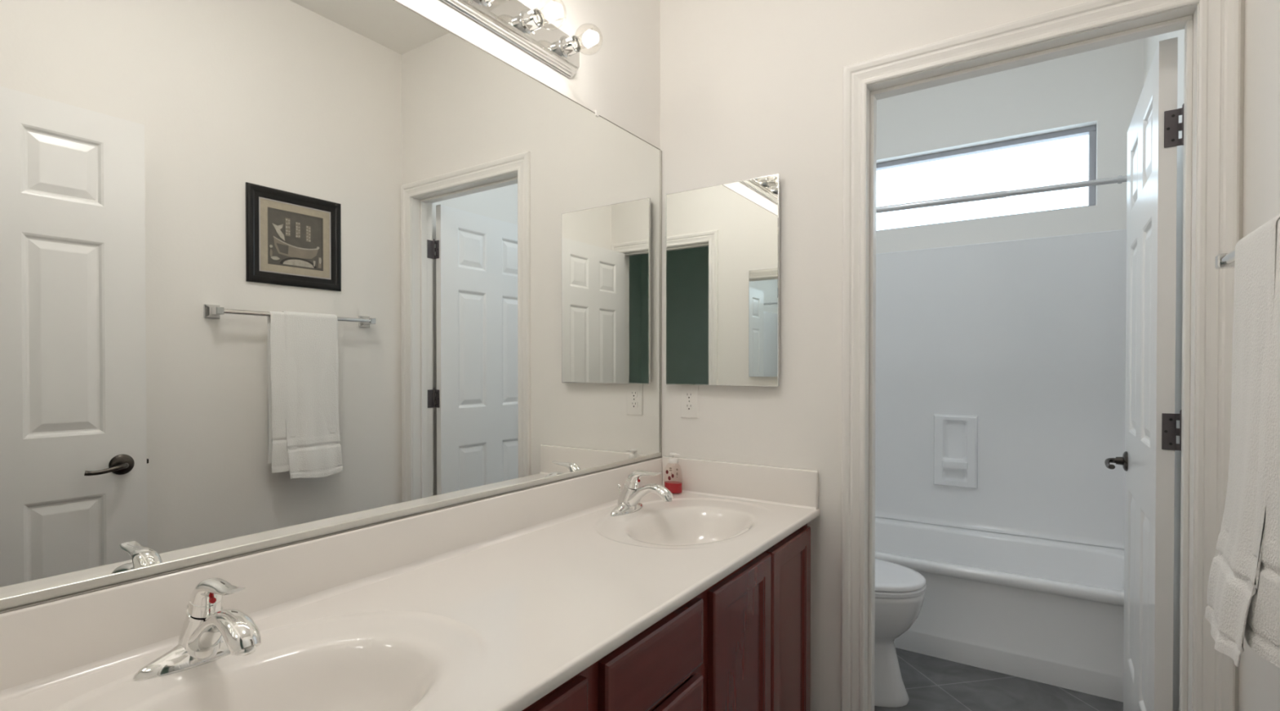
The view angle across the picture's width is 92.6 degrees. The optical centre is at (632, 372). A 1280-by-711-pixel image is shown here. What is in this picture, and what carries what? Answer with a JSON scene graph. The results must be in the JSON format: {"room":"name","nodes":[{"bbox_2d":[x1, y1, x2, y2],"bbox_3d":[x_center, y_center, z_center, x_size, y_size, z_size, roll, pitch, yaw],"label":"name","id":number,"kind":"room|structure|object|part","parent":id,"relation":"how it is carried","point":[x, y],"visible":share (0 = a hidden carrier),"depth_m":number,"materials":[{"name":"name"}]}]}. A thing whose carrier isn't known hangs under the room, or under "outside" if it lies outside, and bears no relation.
{"room":"bathroom","nodes":[
{"label":"bathroom","id":0,"kind":"room"},
{"bbox_2d":[395,0,660,149],"bbox_3d":[-0.365,-0.170,1.602,0.115,2.757,5.250,0,1,34],"label":"wall","id":1,"kind":"structure","parent":0,"point":[620,81],"depth_m":1.91,"materials":[{"name":"white paint"}]},
{"bbox_2d":[0,0,662,613],"bbox_3d":[-0.397,-0.241,1.436,0.016,1.100,1.799,0,1,34],"label":"wall mirror","id":2,"kind":"object","parent":1,"relation":"attached to","point":[274,274],"visible":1,"depth_m":1.10,"materials":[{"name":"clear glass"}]},
{"bbox_2d":[440,0,602,78],"bbox_3d":[-0.364,-0.901,1.370,0.139,0.116,0.880,0,1,34],"label":"vanity light","id":3,"kind":"object","parent":1,"relation":"attached to","point":[525,28],"visible":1,"depth_m":1.57,"materials":[{"name":"silver metal"}]},
{"bbox_2d":[479,0,493,6],"bbox_3d":[-0.338,-0.902,1.444,0.037,0.060,0.060,0,1,34],"label":"socket","id":4,"kind":"object","parent":3,"relation":"attached to","point":[482,2],"depth_m":1.45,"materials":[{"name":"silver metal"}]},
{"bbox_2d":[520,8,544,35],"bbox_3d":[-0.253,-0.903,1.570,0.037,0.060,0.060,0,1,34],"label":"socket","id":5,"kind":"object","parent":3,"relation":"attached to","point":[531,21],"depth_m":1.56,"materials":[{"name":"silver metal"}]},
{"bbox_2d":[560,35,581,59],"bbox_3d":[-0.168,-0.904,1.696,0.037,0.060,0.060,0,1,34],"label":"socket","id":6,"kind":"object","parent":3,"relation":"attached to","point":[570,46],"depth_m":1.69,"materials":[{"name":"silver metal"}]},
{"bbox_2d":[660,0,1244,710],"bbox_3d":[0.754,-0.172,1.816,1.500,2.757,0.114,0,1,34],"label":"wall","id":7,"kind":"structure","parent":0,"point":[750,89],"depth_m":1.91,"materials":[{"name":"white paint"}]},
{"bbox_2d":[680,384,698,417],"bbox_3d":[0.198,0.101,2.120,0.070,0.115,0.007,0,1,34],"label":"wall outlet","id":8,"kind":"object","parent":7,"relation":"attached to","point":[689,393],"visible":0.98,"depth_m":2.12,"materials":[{"name":"white plastic"}]},
{"bbox_2d":[684,402,693,411],"bbox_3d":[0.197,0.121,2.118,0.031,0.029,0.002,0,1,34],"label":"receptacle","id":9,"kind":"object","parent":8,"relation":"attached to","point":[688,406],"depth_m":2.12,"materials":[{"name":"white plastic"}]},
{"bbox_2d":[684,391,693,399],"bbox_3d":[0.197,0.082,2.118,0.031,0.029,0.002,0,1,34],"label":"receptacle","id":10,"kind":"object","parent":8,"relation":"attached to","point":[688,395],"depth_m":2.12,"materials":[{"name":"white plastic"}]},
{"bbox_2d":[666,173,779,386],"bbox_3d":[0.295,-0.288,2.038,0.409,0.664,0.028,0,1,34],"label":"medicine cabinet","id":11,"kind":"object","parent":7,"relation":"attached to","point":[722,241],"visible":1,"depth_m":2.02,"materials":[{"name":"silver mirror"}]},
{"bbox_2d":[865,3,1199,710],"bbox_3d":[1.014,0.178,1.643,0.753,2.061,0.114,0,1,34],"label":"trim","id":12,"kind":"structure","parent":7,"relation":"attached to","point":[1186,18],"depth_m":1.48,"materials":[{"name":"paint"}]},
{"bbox_2d":[840,0,1240,710],"bbox_3d":[1.016,0.153,1.642,0.852,2.112,0.148,0,1,34],"label":"trim","id":13,"kind":"structure","parent":7,"relation":"attached to","point":[1219,20],"depth_m":1.39,"materials":[{"name":"paint"}]},
{"bbox_2d":[1104,36,1183,710],"bbox_3d":[1.516,0.186,1.803,0.160,2.022,0.766,0,1,34],"label":"door","id":14,"kind":"structure","parent":7,"relation":"in","point":[1151,432],"depth_m":1.60,"materials":[{"name":"white paint"}]},
{"bbox_3d":[1.606,0.306,2.055,0.036,0.028,0.121,0,1,45],"label":"lever arm","id":15,"kind":"part","parent":14,"relation":"part of","materials":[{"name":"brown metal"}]},
{"bbox_3d":[1.659,0.302,2.076,0.030,0.067,0.067,0,1,34],"label":"lever","id":16,"kind":"part","parent":14,"relation":"part of","materials":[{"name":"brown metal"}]},
{"bbox_2d":[874,647,1123,710],"bbox_3d":[0.636,1.264,1.029,2.600,0.100,5.400,0,1,34],"label":"floor","id":17,"kind":"structure","parent":0,"point":[931,683],"depth_m":2.30,"materials":[{"name":"tile"}]},
{"bbox_2d":[522,523,810,710],"bbox_3d":[-0.175,0.826,1.290,0.552,0.765,1.802,0,1,34],"label":"vanity cabinet","id":18,"kind":"object","parent":17,"relation":"on","point":[743,643],"visible":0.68,"depth_m":1.39,"materials":[{"name":"brown wood"}]},
{"bbox_2d":[0,456,819,710],"bbox_3d":[-0.169,0.432,1.282,0.572,0.252,1.804,0,1,34],"label":"countertop","id":19,"kind":"structure","parent":18,"relation":"on","point":[496,603],"depth_m":1.06,"materials":[{"name":"stone"}]},
{"bbox_2d":[133,577,262,680],"bbox_3d":[-0.618,0.366,0.872,0.151,0.128,0.187,0,1,-33],"label":"faucet","id":20,"kind":"object","parent":19,"relation":"on","point":[210,633],"visible":1,"depth_m":0.88,"materials":[{"name":"silver metal"}]},
{"bbox_3d":[-0.648,0.413,0.918,0.058,0.032,0.164,0,1,34],"label":"plate","id":21,"kind":"part","parent":20,"relation":"part of","materials":[{"name":"silver metal"}]},
{"bbox_3d":[-0.601,0.330,0.885,0.120,0.057,0.041,0,1,34],"label":"lever handle","id":22,"kind":"part","parent":20,"relation":"part of","materials":[{"name":"silver metal"}]},
{"bbox_3d":[-0.586,0.379,0.876,0.167,0.085,0.045,0,1,34],"label":"spout","id":23,"kind":"part","parent":20,"relation":"part of","materials":[{"name":"silver metal"}]},
{"bbox_2d":[49,610,488,710],"bbox_3d":[-0.473,0.494,0.800,0.468,0.136,0.600,0,1,34],"label":"basin","id":24,"kind":"object","parent":19,"relation":"in","point":[306,660],"depth_m":0.93,"materials":[{"name":"white ceramic"}]},
{"bbox_2d":[610,470,673,515],"bbox_3d":[0.014,0.358,1.808,0.151,0.128,0.187,0,1,-33],"label":"faucet","id":25,"kind":"object","parent":19,"relation":"on","point":[628,500],"visible":1,"depth_m":1.82,"materials":[{"name":"silver metal"}]},
{"bbox_3d":[-0.038,0.374,1.869,0.018,0.060,0.012,0,1,34],"label":"lift rod","id":26,"kind":"part","parent":25,"relation":"part of","materials":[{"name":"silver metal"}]},
{"bbox_3d":[-0.015,0.405,1.854,0.058,0.032,0.164,0,1,34],"label":"plate","id":27,"kind":"part","parent":25,"relation":"part of","materials":[{"name":"silver metal"}]},
{"bbox_3d":[0.031,0.322,1.822,0.120,0.057,0.041,0,1,34],"label":"lever handle","id":28,"kind":"part","parent":25,"relation":"part of","materials":[{"name":"silver metal"}]},
{"bbox_3d":[0.046,0.371,1.812,0.167,0.085,0.045,0,1,34],"label":"spout","id":29,"kind":"part","parent":25,"relation":"part of","materials":[{"name":"silver metal"}]},
{"bbox_2d":[663,453,682,493],"bbox_3d":[0.140,0.345,2.094,0.068,0.137,0.045,0,1,34],"label":"soap bottle","id":30,"kind":"object","parent":19,"relation":"on","point":[673,486],"visible":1,"depth_m":2.08,"materials":[{"name":"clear plastic"}]},
{"bbox_2d":[594,497,777,549],"bbox_3d":[0.160,0.485,1.737,0.468,0.136,0.600,0,1,34],"label":"basin","id":31,"kind":"object","parent":19,"relation":"in","point":[681,523],"depth_m":1.82,"materials":[{"name":"white ceramic"}]},
{"bbox_3d":[-0.169,0.789,0.824,0.018,0.617,0.340,0,1,34],"label":"door","id":32,"kind":"part","parent":18,"relation":"part of","materials":[{"name":"brown wood"}]},
{"bbox_3d":[0.048,0.544,1.143,0.020,0.137,0.342,0,1,34],"label":"drawer","id":33,"kind":"part","parent":18,"relation":"part of","materials":[{"name":"brown wood"}]},
{"bbox_3d":[0.048,0.704,1.144,0.020,0.137,0.342,0,1,34],"label":"drawer","id":34,"kind":"part","parent":18,"relation":"part of","materials":[{"name":"brown wood"}]},
{"bbox_3d":[0.264,0.783,1.465,0.018,0.617,0.331,0,1,34],"label":"door","id":35,"kind":"part","parent":18,"relation":"part of","materials":[{"name":"brown wood"}]},
{"bbox_3d":[0.262,0.783,1.467,0.006,0.497,0.211,0,1,34],"label":"door panel","id":36,"kind":"part","parent":18,"relation":"part of","materials":[{"name":"brown wood"}]},
{"bbox_3d":[0.450,0.781,1.741,0.018,0.617,0.314,0,1,34],"label":"door","id":37,"kind":"part","parent":18,"relation":"part of","materials":[{"name":"brown wood"}]},
{"bbox_3d":[0.448,0.781,1.743,0.006,0.497,0.194,0,1,34],"label":"door panel","id":38,"kind":"part","parent":18,"relation":"part of","materials":[{"name":"brown wood"}]},
{"bbox_2d":[874,558,926,706],"bbox_3d":[0.727,0.809,2.412,0.785,0.785,0.448,0,1,34],"label":"toilet","id":39,"kind":"object","parent":17,"relation":"on","point":[900,590],"visible":0.2,"depth_m":2.20,"materials":[{"name":"ceramic"}]},
{"bbox_3d":[0.820,0.753,2.349,0.557,0.024,0.368,0,1,34],"label":"lid","id":40,"kind":"part","parent":39,"relation":"part of","materials":[{"name":"plastic"}]},
{"bbox_3d":[0.820,0.778,2.349,0.559,0.020,0.370,0,1,34],"label":"seat","id":41,"kind":"part","parent":39,"relation":"part of","materials":[{"name":"plastic"}]},
{"bbox_2d":[875,516,1124,702],"bbox_3d":[1.466,1.000,2.880,1.492,0.395,0.735,0,1,34],"label":"bathtub","id":42,"kind":"object","parent":17,"relation":"on","point":[1044,611],"visible":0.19,"depth_m":2.50,"materials":[{"name":"ceramic"}]},
{"bbox_2d":[875,229,1126,549],"bbox_3d":[1.464,0.075,2.869,1.499,1.451,0.747,0,1,34],"label":"tub surround","id":43,"kind":"object","parent":42,"relation":"on","point":[1001,366],"visible":0.73,"depth_m":3.04,"materials":[{"name":"plastic"}]},
{"bbox_3d":[1.669,0.409,3.162,0.203,0.371,0.024,0,1,34],"label":"soap dish","id":44,"kind":"part","parent":43,"relation":"part of","materials":[{"name":"plastic"}]},
{"bbox_2d":[875,175,1127,213],"bbox_3d":[1.283,-0.718,2.597,1.490,0.070,0.054,0,1,34],"label":"shower rod","id":45,"kind":"object","parent":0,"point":[1120,179],"visible":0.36,"depth_m":2.46,"materials":[{"name":"metal"}]},
{"bbox_2d":[875,38,1143,253],"bbox_3d":[1.715,-0.184,3.239,1.500,2.757,0.150,0,1,34],"label":"wall","id":46,"kind":"structure","parent":0,"point":[1101,87],"depth_m":3.00,"materials":[{"name":"white paint"}]},
{"bbox_2d":[876,124,1096,231],"bbox_3d":[1.694,-0.975,3.258,1.236,0.393,0.050,0,1,34],"label":"window","id":47,"kind":"structure","parent":46,"relation":"in","point":[1091,131],"depth_m":3.06,"materials":[{"name":"plastic"}]},
{"bbox_2d":[1143,0,1279,710],"bbox_3d":[1.378,-0.167,1.297,0.115,2.757,3.805,0,1,34],"label":"wall","id":48,"kind":"structure","parent":0,"point":[1259,680],"depth_m":1.29,"materials":[{"name":"white paint"}]},
{"bbox_2d":[1214,248,1235,269],"bbox_3d":[1.020,-0.217,0.937,0.076,0.052,0.680,0,1,34],"label":"towel bar","id":49,"kind":"object","parent":48,"relation":"attached to","point":[1224,260],"visible":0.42,"depth_m":1.20,"materials":[{"name":"silver metal"}]},
{"bbox_3d":[0.998,-0.218,0.952,0.019,0.019,0.628,0,1,34],"label":"rail","id":50,"kind":"part","parent":49,"relation":"part of","materials":[{"name":"silver metal"}]},
{"bbox_2d":[1204,213,1279,668],"bbox_3d":[0.981,0.110,0.968,0.083,0.690,0.278,0,1,34],"label":"bath towel","id":51,"kind":"object","parent":49,"relation":"hanging from","point":[1243,588],"visible":1,"depth_m":0.94,"materials":[{"name":"white fabric"}]}
]}

